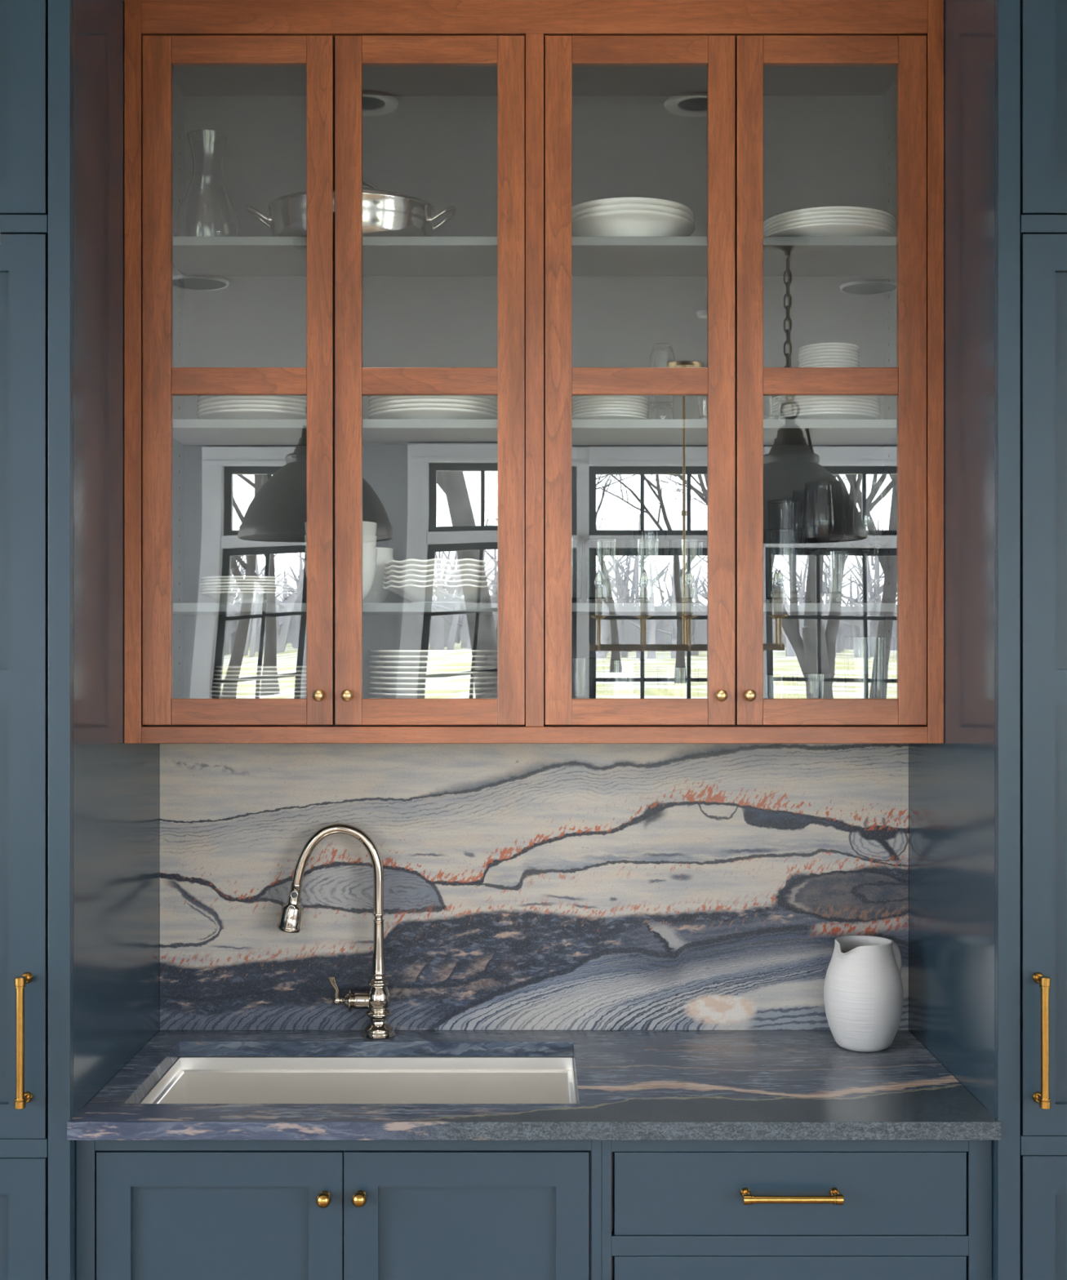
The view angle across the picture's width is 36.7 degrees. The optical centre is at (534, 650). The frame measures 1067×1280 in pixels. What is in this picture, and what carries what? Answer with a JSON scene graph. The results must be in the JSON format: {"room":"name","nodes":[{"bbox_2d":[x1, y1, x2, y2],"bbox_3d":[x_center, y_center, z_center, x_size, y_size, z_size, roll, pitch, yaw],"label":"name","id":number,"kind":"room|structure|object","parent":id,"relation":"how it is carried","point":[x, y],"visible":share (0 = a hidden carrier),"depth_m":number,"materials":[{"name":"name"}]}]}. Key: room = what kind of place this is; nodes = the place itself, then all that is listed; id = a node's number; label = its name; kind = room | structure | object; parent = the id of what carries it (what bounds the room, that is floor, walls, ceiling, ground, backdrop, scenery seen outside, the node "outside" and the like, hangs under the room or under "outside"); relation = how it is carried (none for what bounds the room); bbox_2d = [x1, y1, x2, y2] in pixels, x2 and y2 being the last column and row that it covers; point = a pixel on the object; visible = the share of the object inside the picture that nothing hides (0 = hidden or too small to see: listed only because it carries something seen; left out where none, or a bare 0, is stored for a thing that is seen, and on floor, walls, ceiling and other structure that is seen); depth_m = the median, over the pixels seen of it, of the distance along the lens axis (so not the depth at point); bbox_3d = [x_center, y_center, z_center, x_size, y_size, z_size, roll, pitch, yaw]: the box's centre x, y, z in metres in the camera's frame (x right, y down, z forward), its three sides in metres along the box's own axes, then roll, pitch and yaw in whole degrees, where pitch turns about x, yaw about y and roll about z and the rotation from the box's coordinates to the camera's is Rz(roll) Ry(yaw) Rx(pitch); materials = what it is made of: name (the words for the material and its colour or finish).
{"room":"kitchen","nodes":[
{"label":"kitchen","id":0,"kind":"room"},
{"bbox_3d":[0.000,1.715,-0.025,6.600,0.050,6.950,0,0,0],"label":"floor","id":1,"kind":"structure","parent":0,"visible":0},
{"bbox_2d":[0,0,159,1279],"bbox_3d":[-1.073,0.241,2.949,0.620,2.898,0.698,0,0,0],"label":"tall cabinet","id":2,"kind":"object","parent":1,"relation":"on","point":[80,804],"visible":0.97,"depth_m":2.66,"materials":[{"name":"blue paint"}]},
{"bbox_2d":[75,1140,601,1279],"bbox_3d":[-0.325,1.247,2.956,0.874,0.886,0.628,0,0,0],"label":"base cabinet","id":3,"kind":"object","parent":1,"relation":"on","point":[146,1210],"visible":0.93,"depth_m":2.67,"materials":[{"name":"blue paint"}]},
{"bbox_2d":[66,1030,1000,1140],"bbox_3d":[0.000,0.788,2.966,1.531,0.030,0.660,0,0,0],"label":"countertop","id":4,"kind":"structure","parent":3,"relation":"on","point":[631,1085],"depth_m":2.77,"materials":[{"name":"stone"}]},
{"bbox_2d":[276,823,395,1039],"bbox_3d":[-0.397,0.560,3.228,0.238,0.426,0.068,0,0,-3],"label":"kitchen faucet","id":5,"kind":"object","parent":4,"relation":"on","point":[377,1000],"visible":1,"depth_m":3.22,"materials":[{"name":"silver metal"}]},
{"bbox_2d":[138,1057,577,1151],"bbox_3d":[-0.311,0.919,2.962,0.817,0.230,0.473,0,0,0],"label":"sink","id":6,"kind":"object","parent":4,"relation":"in","point":[188,1080],"visible":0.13,"depth_m":3.17,"materials":[{"name":"ceramic"}]},
{"bbox_2d":[823,935,902,1052],"bbox_3d":[0.641,0.669,3.135,0.152,0.208,0.152,0,0,16],"label":"pitcher","id":7,"kind":"object","parent":4,"relation":"on","point":[863,987],"visible":1,"depth_m":3.08,"materials":[{"name":"white ceramic"}]},
{"bbox_2d":[601,1140,991,1279],"bbox_3d":[0.437,1.247,2.951,0.649,0.886,0.637,0,0,0],"label":"base cabinet","id":8,"kind":"object","parent":1,"relation":"on","point":[672,1210],"visible":0.89,"depth_m":2.67,"materials":[{"name":"blue paint"}]},
{"bbox_2d":[908,0,1066,1279],"bbox_3d":[1.073,0.241,2.949,0.620,2.898,0.698,0,0,0],"label":"tall cabinet","id":9,"kind":"object","parent":1,"relation":"on","point":[988,803],"visible":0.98,"depth_m":2.66,"materials":[{"name":"blue paint"}]},
{"bbox_3d":[0.000,0.240,3.375,6.600,2.900,0.150,0,0,0],"label":"wall","id":10,"kind":"structure","parent":0,"visible":0},
{"bbox_2d":[124,0,943,743],"bbox_3d":[0.000,-0.518,3.130,1.523,1.382,0.338,0,0,0],"label":"display cabinet","id":11,"kind":"object","parent":10,"relation":"attached to","point":[513,115],"visible":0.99,"depth_m":2.99,"materials":[{"name":"brown wood"}]},
{"bbox_2d":[173,129,240,236],"bbox_3d":[-0.635,-0.889,3.130,0.129,0.223,0.129,0,0,0],"label":"decanter","id":12,"kind":"object","parent":11,"relation":"on","point":[206,208],"visible":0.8,"depth_m":3.09,"materials":[{"name":"clear glass"}]},
{"bbox_2d":[200,591,297,603],"bbox_3d":[-0.552,-0.100,3.120,0.184,0.022,0.184,0,0,0],"label":"dessert plate","id":13,"kind":"object","parent":11,"relation":"on","point":[222,597],"visible":0.83,"depth_m":3.06,"materials":[{"name":"white ceramic"}]},
{"bbox_2d":[200,587,297,592],"bbox_3d":[-0.552,-0.106,3.120,0.184,0.022,0.184,0,0,0],"label":"dessert plate","id":14,"kind":"object","parent":13,"relation":"on","point":[238,588],"visible":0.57,"depth_m":3.04,"materials":[{"name":"white ceramic"}]},
{"bbox_2d":[200,585,297,589],"bbox_3d":[-0.553,-0.112,3.120,0.184,0.022,0.184,0,0,0],"label":"dessert plate","id":15,"kind":"object","parent":14,"relation":"on","point":[208,586],"visible":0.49,"depth_m":3.04,"materials":[{"name":"white ceramic"}]},
{"bbox_2d":[200,582,296,586],"bbox_3d":[-0.554,-0.118,3.120,0.184,0.022,0.184,0,0,0],"label":"dessert plate","id":16,"kind":"object","parent":15,"relation":"on","point":[211,583],"visible":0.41,"depth_m":3.04,"materials":[{"name":"white ceramic"}]},
{"bbox_2d":[197,408,306,419],"bbox_3d":[-0.538,-0.445,3.142,0.234,0.020,0.234,0,0,0],"label":"dinner plate","id":17,"kind":"object","parent":11,"relation":"on","point":[225,414],"visible":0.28,"depth_m":3.06,"materials":[{"name":"white ceramic"}]},
{"bbox_2d":[197,404,306,414],"bbox_3d":[-0.537,-0.453,3.142,0.234,0.020,0.234,0,0,0],"label":"dinner plate","id":18,"kind":"object","parent":17,"relation":"on","point":[232,406],"visible":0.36,"depth_m":3.04,"materials":[{"name":"white ceramic"}]},
{"bbox_2d":[197,400,306,410],"bbox_3d":[-0.538,-0.461,3.142,0.234,0.020,0.234,0,0,0],"label":"dinner plate","id":19,"kind":"object","parent":18,"relation":"on","point":[227,402],"visible":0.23,"depth_m":3.04,"materials":[{"name":"white ceramic"}]},
{"bbox_2d":[196,395,306,406],"bbox_3d":[-0.538,-0.469,3.142,0.234,0.020,0.234,0,0,0],"label":"dinner plate","id":20,"kind":"object","parent":19,"relation":"on","point":[222,397],"visible":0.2,"depth_m":3.04,"materials":[{"name":"white ceramic"}]},
{"bbox_2d":[303,560,376,600],"bbox_3d":[-0.371,-0.130,3.085,0.138,0.081,0.138,0,0,0],"label":"bowl","id":21,"kind":"object","parent":11,"relation":"on","point":[369,567],"visible":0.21,"depth_m":3.06,"materials":[{"name":"beige ceramic"}]},
{"bbox_2d":[246,181,456,236],"bbox_3d":[-0.355,-0.846,3.135,0.335,0.138,0.291,0,0,-40],"label":"pan","id":22,"kind":"object","parent":11,"relation":"on","point":[385,213],"visible":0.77,"depth_m":3.04,"materials":[{"name":"silver metal"}]},
{"bbox_2d":[362,556,394,603],"bbox_3d":[-0.334,-0.137,3.205,0.111,0.095,0.111,0,0,0],"label":"bowl","id":23,"kind":"object","parent":11,"relation":"on","point":[377,594],"visible":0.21,"depth_m":3.17,"materials":[{"name":"beige ceramic"}]},
{"bbox_2d":[368,407,497,419],"bbox_3d":[-0.195,-0.445,3.138,0.256,0.020,0.256,0,0,0],"label":"dinner plate","id":24,"kind":"object","parent":11,"relation":"on","point":[413,413],"visible":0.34,"depth_m":3.05,"materials":[{"name":"white ceramic"}]},
{"bbox_2d":[367,403,497,415],"bbox_3d":[-0.196,-0.453,3.138,0.256,0.020,0.256,0,0,0],"label":"dinner plate","id":25,"kind":"object","parent":24,"relation":"on","point":[405,405],"visible":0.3,"depth_m":3.03,"materials":[{"name":"white ceramic"}]},
{"bbox_2d":[367,398,497,410],"bbox_3d":[-0.196,-0.461,3.138,0.256,0.020,0.256,0,0,0],"label":"dinner plate","id":26,"kind":"object","parent":25,"relation":"on","point":[414,400],"visible":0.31,"depth_m":3.03,"materials":[{"name":"white ceramic"}]},
{"bbox_2d":[368,395,497,406],"bbox_3d":[-0.195,-0.469,3.138,0.256,0.020,0.256,0,0,0],"label":"dinner plate","id":27,"kind":"object","parent":26,"relation":"on","point":[390,397],"visible":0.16,"depth_m":3.04,"materials":[{"name":"white ceramic"}]},
{"bbox_2d":[382,583,497,603],"bbox_3d":[-0.167,-0.107,3.139,0.255,0.035,0.255,0,0,0],"label":"scalloped plate","id":28,"kind":"object","parent":11,"relation":"on","point":[435,593],"visible":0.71,"depth_m":3.06,"materials":[{"name":"white ceramic"}]},
{"bbox_2d":[382,578,497,586],"bbox_3d":[-0.166,-0.117,3.139,0.255,0.035,0.255,0,0,0],"label":"scalloped plate","id":29,"kind":"object","parent":28,"relation":"on","point":[410,581],"visible":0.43,"depth_m":3.03,"materials":[{"name":"white ceramic"}]},
{"bbox_2d":[383,573,497,581],"bbox_3d":[-0.166,-0.126,3.140,0.255,0.035,0.255,0,0,0],"label":"scalloped plate","id":30,"kind":"object","parent":29,"relation":"on","point":[451,577],"visible":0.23,"depth_m":3.03,"materials":[{"name":"white ceramic"}]},
{"bbox_2d":[383,568,497,576],"bbox_3d":[-0.165,-0.136,3.140,0.255,0.035,0.255,0,0,0],"label":"scalloped plate","id":31,"kind":"object","parent":30,"relation":"on","point":[437,571],"visible":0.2,"depth_m":3.03,"materials":[{"name":"white ceramic"}]},
{"bbox_2d":[384,563,497,571],"bbox_3d":[-0.164,-0.145,3.139,0.255,0.035,0.255,0,0,0],"label":"scalloped plate","id":32,"kind":"object","parent":31,"relation":"on","point":[466,566],"visible":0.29,"depth_m":3.03,"materials":[{"name":"white ceramic"}]},
{"bbox_2d":[383,558,497,566],"bbox_3d":[-0.165,-0.155,3.140,0.255,0.035,0.255,0,0,0],"label":"scalloped plate","id":33,"kind":"object","parent":32,"relation":"on","point":[411,561],"visible":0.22,"depth_m":3.03,"materials":[{"name":"white ceramic"}]},
{"bbox_2d":[173,603,896,614],"bbox_3d":[0.000,-0.081,3.145,1.422,0.017,0.250,0,0,0],"label":"shelf","id":34,"kind":"object","parent":11,"relation":"attached to","point":[178,608],"depth_m":3.02,"materials":[{"name":"glass"}]},
{"bbox_2d":[173,419,896,444],"bbox_3d":[0.000,-0.425,3.145,1.422,0.017,0.250,0,0,0],"label":"shelf","id":35,"kind":"object","parent":11,"relation":"attached to","point":[185,432],"depth_m":3.08,"materials":[{"name":"paint"}]},
{"bbox_2d":[173,236,896,275],"bbox_3d":[0.000,-0.768,3.145,1.422,0.017,0.250,0,0,0],"label":"shelf","id":36,"kind":"object","parent":11,"relation":"attached to","point":[192,255],"depth_m":3.10,"materials":[{"name":"glass"}]},
{"bbox_2d":[572,535,583,603],"bbox_3d":[0.057,-0.153,3.080,0.074,0.128,0.074,0,0,0],"label":"tumbler","id":37,"kind":"object","parent":11,"relation":"on","point":[577,541],"visible":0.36,"depth_m":3.06,"materials":[{"name":"clear glass"}]},
{"bbox_2d":[572,657,596,698],"bbox_3d":[0.080,0.078,3.070,0.080,0.128,0.080,0,0,0],"label":"tumbler","id":38,"kind":"object","parent":11,"relation":"on","point":[584,668],"visible":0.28,"depth_m":3.04,"materials":[{"name":"clear glass"}]},
{"bbox_2d":[583,537,627,603],"bbox_3d":[0.137,-0.150,3.075,0.084,0.122,0.084,0,0,0],"label":"tumbler","id":39,"kind":"object","parent":11,"relation":"on","point":[605,558],"visible":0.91,"depth_m":3.04,"materials":[{"name":"clear glass"}]},
{"bbox_2d":[572,413,648,419],"bbox_3d":[0.148,-0.443,3.150,0.149,0.018,0.149,0,0,0],"label":"plate","id":40,"kind":"object","parent":11,"relation":"on","point":[603,416],"visible":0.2,"depth_m":3.09,"materials":[{"name":"white ceramic"}]},
{"bbox_2d":[602,659,645,698],"bbox_3d":[0.172,0.080,3.070,0.082,0.124,0.082,0,0,0],"label":"tumbler","id":41,"kind":"object","parent":11,"relation":"on","point":[622,678],"visible":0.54,"depth_m":3.04,"materials":[{"name":"clear glass"}]},
{"bbox_2d":[572,209,694,236],"bbox_3d":[0.184,-0.801,3.137,0.258,0.047,0.258,0,0,0],"label":"serving bowl","id":42,"kind":"object","parent":11,"relation":"on","point":[618,223],"visible":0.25,"depth_m":3.05,"materials":[{"name":"white ceramic"}]},
{"bbox_2d":[572,203,694,223],"bbox_3d":[0.183,-0.813,3.138,0.258,0.047,0.258,0,0,0],"label":"serving bowl","id":43,"kind":"object","parent":42,"relation":"on","point":[623,206],"visible":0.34,"depth_m":3.02,"materials":[{"name":"white ceramic"}]},
{"bbox_2d":[572,196,693,217],"bbox_3d":[0.182,-0.824,3.138,0.258,0.047,0.258,0,0,0],"label":"serving bowl","id":44,"kind":"object","parent":43,"relation":"on","point":[614,200],"visible":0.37,"depth_m":3.03,"materials":[{"name":"white ceramic"}]},
{"bbox_2d":[627,538,670,603],"bbox_3d":[0.219,-0.150,3.080,0.084,0.122,0.084,0,0,0],"label":"tumbler","id":45,"kind":"object","parent":11,"relation":"on","point":[648,559],"visible":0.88,"depth_m":3.05,"materials":[{"name":"clear glass"}]},
{"bbox_2d":[633,528,666,538],"bbox_3d":[0.231,-0.164,3.205,0.066,0.150,0.066,0,0,0],"label":"glass","id":46,"kind":"object","parent":11,"relation":"on","point":[641,533],"visible":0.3,"depth_m":3.18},
{"bbox_2d":[648,401,675,419],"bbox_3d":[0.248,-0.457,3.120,0.053,0.046,0.053,0,0,0],"label":"glass","id":47,"kind":"object","parent":11,"relation":"on","point":[659,410],"visible":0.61,"depth_m":3.10,"materials":[{"name":"glass"}]},
{"bbox_2d":[648,342,675,403],"bbox_3d":[0.248,-0.537,3.120,0.055,0.113,0.055,0,0,0],"label":"glass","id":48,"kind":"object","parent":47,"relation":"on","point":[661,354],"visible":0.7,"depth_m":3.10,"materials":[{"name":"glass"}]},
{"bbox_2d":[656,666,699,698],"bbox_3d":[0.276,0.087,3.090,0.082,0.110,0.082,0,0,0],"label":"tumbler","id":49,"kind":"object","parent":11,"relation":"on","point":[673,682],"visible":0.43,"depth_m":3.06,"materials":[{"name":"clear glass"}]},
{"bbox_2d":[671,538,706,603],"bbox_3d":[0.304,-0.150,3.085,0.084,0.122,0.084,0,0,0],"label":"tumbler","id":50,"kind":"object","parent":11,"relation":"on","point":[688,556],"visible":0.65,"depth_m":3.05,"materials":[{"name":"clear glass"}]},
{"bbox_2d":[763,396,782,419],"bbox_3d":[0.450,-0.456,3.060,0.043,0.044,0.043,0,0,0],"label":"shot glass","id":51,"kind":"object","parent":11,"relation":"on","point":[771,406],"visible":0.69,"depth_m":3.04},
{"bbox_2d":[763,674,793,698],"bbox_3d":[0.456,0.094,3.070,0.078,0.096,0.078,0,0,0],"label":"tumbler","id":52,"kind":"object","parent":11,"relation":"on","point":[775,686],"visible":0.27,"depth_m":3.04,"materials":[{"name":"clear glass"}]},
{"bbox_2d":[764,528,806,603],"bbox_3d":[0.480,-0.159,3.075,0.081,0.140,0.081,0,0,0],"label":"glass","id":53,"kind":"object","parent":11,"relation":"on","point":[784,549],"visible":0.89,"depth_m":3.04,"materials":[{"name":"glass"}]},
{"bbox_2d":[767,499,803,529],"bbox_3d":[0.480,-0.192,3.075,0.067,0.186,0.067,0,0,0],"label":"glass","id":54,"kind":"object","parent":53,"relation":"in","point":[782,513],"visible":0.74,"depth_m":3.05,"materials":[{"name":"glass"}]},
{"bbox_2d":[791,489,818,603],"bbox_3d":[0.549,-0.204,3.222,0.080,0.230,0.080,0,0,0],"label":"wine glass","id":55,"kind":"object","parent":11,"relation":"on","point":[797,495],"visible":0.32,"depth_m":3.22,"materials":[{"name":"glass"}]},
{"bbox_2d":[795,672,837,698],"bbox_3d":[0.540,0.093,3.070,0.078,0.098,0.078,0,0,0],"label":"tumbler","id":56,"kind":"object","parent":11,"relation":"on","point":[809,685],"visible":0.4,"depth_m":3.04,"materials":[{"name":"clear glass"}]},
{"bbox_2d":[802,481,846,603],"bbox_3d":[0.566,-0.208,3.150,0.091,0.238,0.091,0,0,0],"label":"wine glass","id":57,"kind":"object","parent":11,"relation":"on","point":[824,512],"visible":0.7,"depth_m":3.12,"materials":[{"name":"glass"}]},
{"bbox_2d":[779,411,879,419],"bbox_3d":[0.570,-0.443,3.150,0.208,0.018,0.208,0,0,0],"label":"salad plate","id":58,"kind":"object","parent":11,"relation":"on","point":[821,415],"visible":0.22,"depth_m":3.07,"materials":[{"name":"white ceramic"}]},
{"bbox_2d":[780,408,879,417],"bbox_3d":[0.571,-0.450,3.150,0.208,0.018,0.208,0,0,0],"label":"salad plate","id":59,"kind":"object","parent":58,"relation":"on","point":[815,410],"visible":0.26,"depth_m":3.06,"materials":[{"name":"white ceramic"}]},
{"bbox_2d":[780,404,879,413],"bbox_3d":[0.570,-0.457,3.150,0.208,0.018,0.208,0,0,0],"label":"salad plate","id":60,"kind":"object","parent":59,"relation":"on","point":[826,406],"visible":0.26,"depth_m":3.06,"materials":[{"name":"white ceramic"}]},
{"bbox_2d":[781,400,879,410],"bbox_3d":[0.570,-0.464,3.150,0.208,0.018,0.208,0,0,0],"label":"salad plate","id":61,"kind":"object","parent":60,"relation":"on","point":[818,402],"visible":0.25,"depth_m":3.06,"materials":[{"name":"white ceramic"}]},
{"bbox_2d":[781,397,879,406],"bbox_3d":[0.570,-0.470,3.150,0.208,0.018,0.208,0,0,0],"label":"salad plate","id":62,"kind":"object","parent":61,"relation":"on","point":[812,399],"visible":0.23,"depth_m":3.06,"materials":[{"name":"white ceramic"}]},
{"bbox_2d":[764,222,896,236],"bbox_3d":[0.572,-0.788,3.137,0.263,0.022,0.263,0,0,0],"label":"dinner plate","id":63,"kind":"object","parent":11,"relation":"on","point":[837,228],"visible":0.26,"depth_m":3.04,"materials":[{"name":"white ceramic"}]},
{"bbox_2d":[763,217,896,236],"bbox_3d":[0.574,-0.796,3.138,0.263,0.022,0.263,0,0,0],"label":"dinner plate","id":64,"kind":"object","parent":63,"relation":"on","point":[821,220],"visible":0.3,"depth_m":3.02,"materials":[{"name":"white ceramic"}]},
{"bbox_2d":[763,214,896,233],"bbox_3d":[0.574,-0.804,3.138,0.263,0.022,0.263,0,0,0],"label":"dinner plate","id":65,"kind":"object","parent":64,"relation":"on","point":[822,216],"visible":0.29,"depth_m":3.02,"materials":[{"name":"white ceramic"}]},
{"bbox_2d":[763,209,896,230],"bbox_3d":[0.573,-0.811,3.137,0.263,0.022,0.263,0,0,0],"label":"dinner plate","id":66,"kind":"object","parent":65,"relation":"on","point":[840,211],"visible":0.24,"depth_m":3.02,"materials":[{"name":"white ceramic"}]},
{"bbox_2d":[763,205,896,226],"bbox_3d":[0.572,-0.819,3.137,0.263,0.022,0.263,0,0,0],"label":"dinner plate","id":67,"kind":"object","parent":66,"relation":"on","point":[840,207],"visible":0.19,"depth_m":3.02,"materials":[{"name":"white ceramic"}]},
{"bbox_2d":[818,550,861,603],"bbox_3d":[0.582,-0.138,3.060,0.079,0.098,0.079,0,0,0],"label":"tumbler","id":68,"kind":"object","parent":11,"relation":"on","point":[839,571],"visible":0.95,"depth_m":3.03,"materials":[{"name":"clear glass"}]},
{"bbox_2d":[844,488,874,602],"bbox_3d":[0.662,-0.205,3.212,0.084,0.232,0.084,0,0,0],"label":"wine glass","id":69,"kind":"object","parent":11,"relation":"on","point":[851,538],"visible":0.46,"depth_m":3.20,"materials":[{"name":"glass"}]},
{"bbox_2d":[843,636,878,698],"bbox_3d":[0.631,0.058,3.110,0.066,0.168,0.066,0,0,0],"label":"glass","id":70,"kind":"object","parent":11,"relation":"on","point":[860,653],"visible":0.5,"depth_m":3.08,"materials":[{"name":"glass"}]},
{"bbox_2d":[852,477,896,603],"bbox_3d":[0.656,-0.208,3.085,0.091,0.238,0.091,0,0,0],"label":"wine glass","id":71,"kind":"object","parent":11,"relation":"on","point":[874,508],"visible":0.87,"depth_m":3.05,"materials":[{"name":"glass"}]},
{"bbox_2d":[876,636,894,698],"bbox_3d":[0.678,0.058,3.172,0.066,0.168,0.066,0,0,0],"label":"glass","id":72,"kind":"object","parent":11,"relation":"on","point":[886,647],"visible":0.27,"depth_m":3.14,"materials":[{"name":"glass"}]},
{"bbox_3d":[-0.518,0.133,3.135,0.236,0.018,0.236,0,0,0],"label":"dinner plate","id":73,"kind":"object","parent":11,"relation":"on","visible":0},
{"bbox_3d":[-0.518,0.125,3.135,0.233,0.018,0.233,0,0,0],"label":"dinner plate","id":74,"kind":"object","parent":73,"relation":"on","visible":0},
{"bbox_3d":[-0.518,0.117,3.135,0.231,0.018,0.231,0,0,0],"label":"dinner plate","id":75,"kind":"object","parent":74,"relation":"on","visible":0},
{"bbox_3d":[-0.518,0.109,3.135,0.228,0.018,0.228,0,0,0],"label":"dinner plate","id":76,"kind":"object","parent":75,"relation":"on","visible":0},
{"bbox_3d":[-0.517,0.102,3.135,0.226,0.018,0.226,0,0,0],"label":"dinner plate","id":77,"kind":"object","parent":76,"relation":"on","visible":0},
{"bbox_2d":[209,693,306,698],"bbox_3d":[-0.518,0.094,3.135,0.223,0.018,0.223,0,0,0],"label":"dinner plate","id":78,"kind":"object","parent":77,"relation":"on","point":[219,695],"visible":0.29,"depth_m":3.04,"materials":[{"name":"white ceramic"}]},
{"bbox_2d":[210,689,306,695],"bbox_3d":[-0.519,0.086,3.135,0.220,0.018,0.220,0,0,0],"label":"dinner plate","id":79,"kind":"object","parent":78,"relation":"on","point":[219,691],"visible":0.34,"depth_m":3.05,"materials":[{"name":"white ceramic"}]},
{"bbox_2d":[210,685,306,691],"bbox_3d":[-0.519,0.078,3.135,0.218,0.018,0.218,0,0,0],"label":"dinner plate","id":80,"kind":"object","parent":79,"relation":"on","point":[220,687],"visible":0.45,"depth_m":3.05,"materials":[{"name":"white ceramic"}]},
{"bbox_2d":[212,681,306,687],"bbox_3d":[-0.518,0.070,3.135,0.215,0.018,0.215,0,0,0],"label":"dinner plate","id":81,"kind":"object","parent":80,"relation":"on","point":[220,683],"visible":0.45,"depth_m":3.05,"materials":[{"name":"white ceramic"}]},
{"bbox_2d":[213,677,306,683],"bbox_3d":[-0.517,0.062,3.135,0.213,0.018,0.213,0,0,0],"label":"dinner plate","id":82,"kind":"object","parent":81,"relation":"on","point":[221,679],"visible":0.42,"depth_m":3.05,"materials":[{"name":"white ceramic"}]},
{"bbox_2d":[213,673,306,678],"bbox_3d":[-0.518,0.055,3.135,0.210,0.018,0.210,0,0,0],"label":"dinner plate","id":83,"kind":"object","parent":82,"relation":"on","point":[221,675],"visible":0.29,"depth_m":3.05,"materials":[{"name":"white ceramic"}]},
{"bbox_2d":[213,669,306,674],"bbox_3d":[-0.518,0.047,3.135,0.207,0.018,0.207,0,0,0],"label":"dinner plate","id":84,"kind":"object","parent":83,"relation":"on","point":[221,671],"visible":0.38,"depth_m":3.05,"materials":[{"name":"white ceramic"}]},
{"bbox_2d":[215,665,306,670],"bbox_3d":[-0.517,0.039,3.135,0.205,0.018,0.205,0,0,0],"label":"dinner plate","id":85,"kind":"object","parent":84,"relation":"on","point":[223,667],"visible":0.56,"depth_m":3.05,"materials":[{"name":"white ceramic"}]},
{"bbox_3d":[-0.195,0.132,3.138,0.256,0.020,0.256,0,0,0],"label":"dinner plate","id":86,"kind":"object","parent":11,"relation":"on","visible":0},
{"bbox_3d":[-0.196,0.121,3.138,0.256,0.020,0.256,0,0,0],"label":"dinner plate","id":87,"kind":"object","parent":86,"relation":"on","visible":0},
{"bbox_3d":[-0.196,0.111,3.138,0.256,0.020,0.256,0,0,0],"label":"dinner plate","id":88,"kind":"object","parent":87,"relation":"on","visible":0},
{"bbox_2d":[368,696,497,698],"bbox_3d":[-0.195,0.101,3.138,0.256,0.020,0.256,0,0,0],"label":"dinner plate","id":89,"kind":"object","parent":88,"relation":"on","point":[372,697],"visible":0.12,"depth_m":3.17,"materials":[{"name":"white ceramic"}]},
{"bbox_2d":[368,690,497,698],"bbox_3d":[-0.196,0.091,3.138,0.256,0.020,0.256,0,0,0],"label":"dinner plate","id":90,"kind":"object","parent":89,"relation":"on","point":[389,695],"visible":0.46,"depth_m":3.04,"materials":[{"name":"white ceramic"}]},
{"bbox_2d":[367,685,497,693],"bbox_3d":[-0.196,0.081,3.138,0.256,0.020,0.256,0,0,0],"label":"dinner plate","id":91,"kind":"object","parent":90,"relation":"on","point":[476,690],"visible":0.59,"depth_m":3.04,"materials":[{"name":"white ceramic"}]},
{"bbox_2d":[368,680,497,688],"bbox_3d":[-0.194,0.070,3.138,0.256,0.020,0.256,0,0,0],"label":"dinner plate","id":92,"kind":"object","parent":91,"relation":"on","point":[389,685],"visible":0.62,"depth_m":3.04,"materials":[{"name":"white ceramic"}]},
{"bbox_2d":[368,675,497,682],"bbox_3d":[-0.194,0.060,3.138,0.256,0.020,0.256,0,0,0],"label":"dinner plate","id":93,"kind":"object","parent":92,"relation":"on","point":[388,679],"visible":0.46,"depth_m":3.04,"materials":[{"name":"white ceramic"}]},
{"bbox_2d":[368,670,497,677],"bbox_3d":[-0.195,0.050,3.138,0.256,0.020,0.256,0,0,0],"label":"dinner plate","id":94,"kind":"object","parent":93,"relation":"on","point":[405,674],"visible":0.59,"depth_m":3.04,"materials":[{"name":"white ceramic"}]},
{"bbox_2d":[368,665,497,671],"bbox_3d":[-0.196,0.040,3.138,0.256,0.020,0.256,0,0,0],"label":"dinner plate","id":95,"kind":"object","parent":94,"relation":"on","point":[387,668],"visible":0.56,"depth_m":3.04,"materials":[{"name":"white ceramic"}]},
{"bbox_2d":[367,660,497,666],"bbox_3d":[-0.196,0.030,3.138,0.256,0.020,0.256,0,0,0],"label":"dinner plate","id":96,"kind":"object","parent":95,"relation":"on","point":[384,663],"visible":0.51,"depth_m":3.04,"materials":[{"name":"white ceramic"}]},
{"bbox_2d":[368,655,497,661],"bbox_3d":[-0.194,0.019,3.138,0.256,0.020,0.256,0,0,0],"label":"dinner plate","id":97,"kind":"object","parent":96,"relation":"on","point":[395,658],"visible":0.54,"depth_m":3.04,"materials":[{"name":"white ceramic"}]},
{"bbox_2d":[368,649,497,655],"bbox_3d":[-0.195,0.009,3.138,0.256,0.020,0.256,0,0,0],"label":"dinner plate","id":98,"kind":"object","parent":97,"relation":"on","point":[384,652],"visible":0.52,"depth_m":3.04,"materials":[{"name":"white ceramic"}]},
{"bbox_2d":[160,743,908,1030],"bbox_3d":[0.000,0.469,3.286,1.524,0.608,0.022,0,0,0],"label":"backsplash","id":99,"kind":"structure","parent":10,"relation":"attached to","point":[527,886],"depth_m":3.27,"materials":[{"name":"stone"}]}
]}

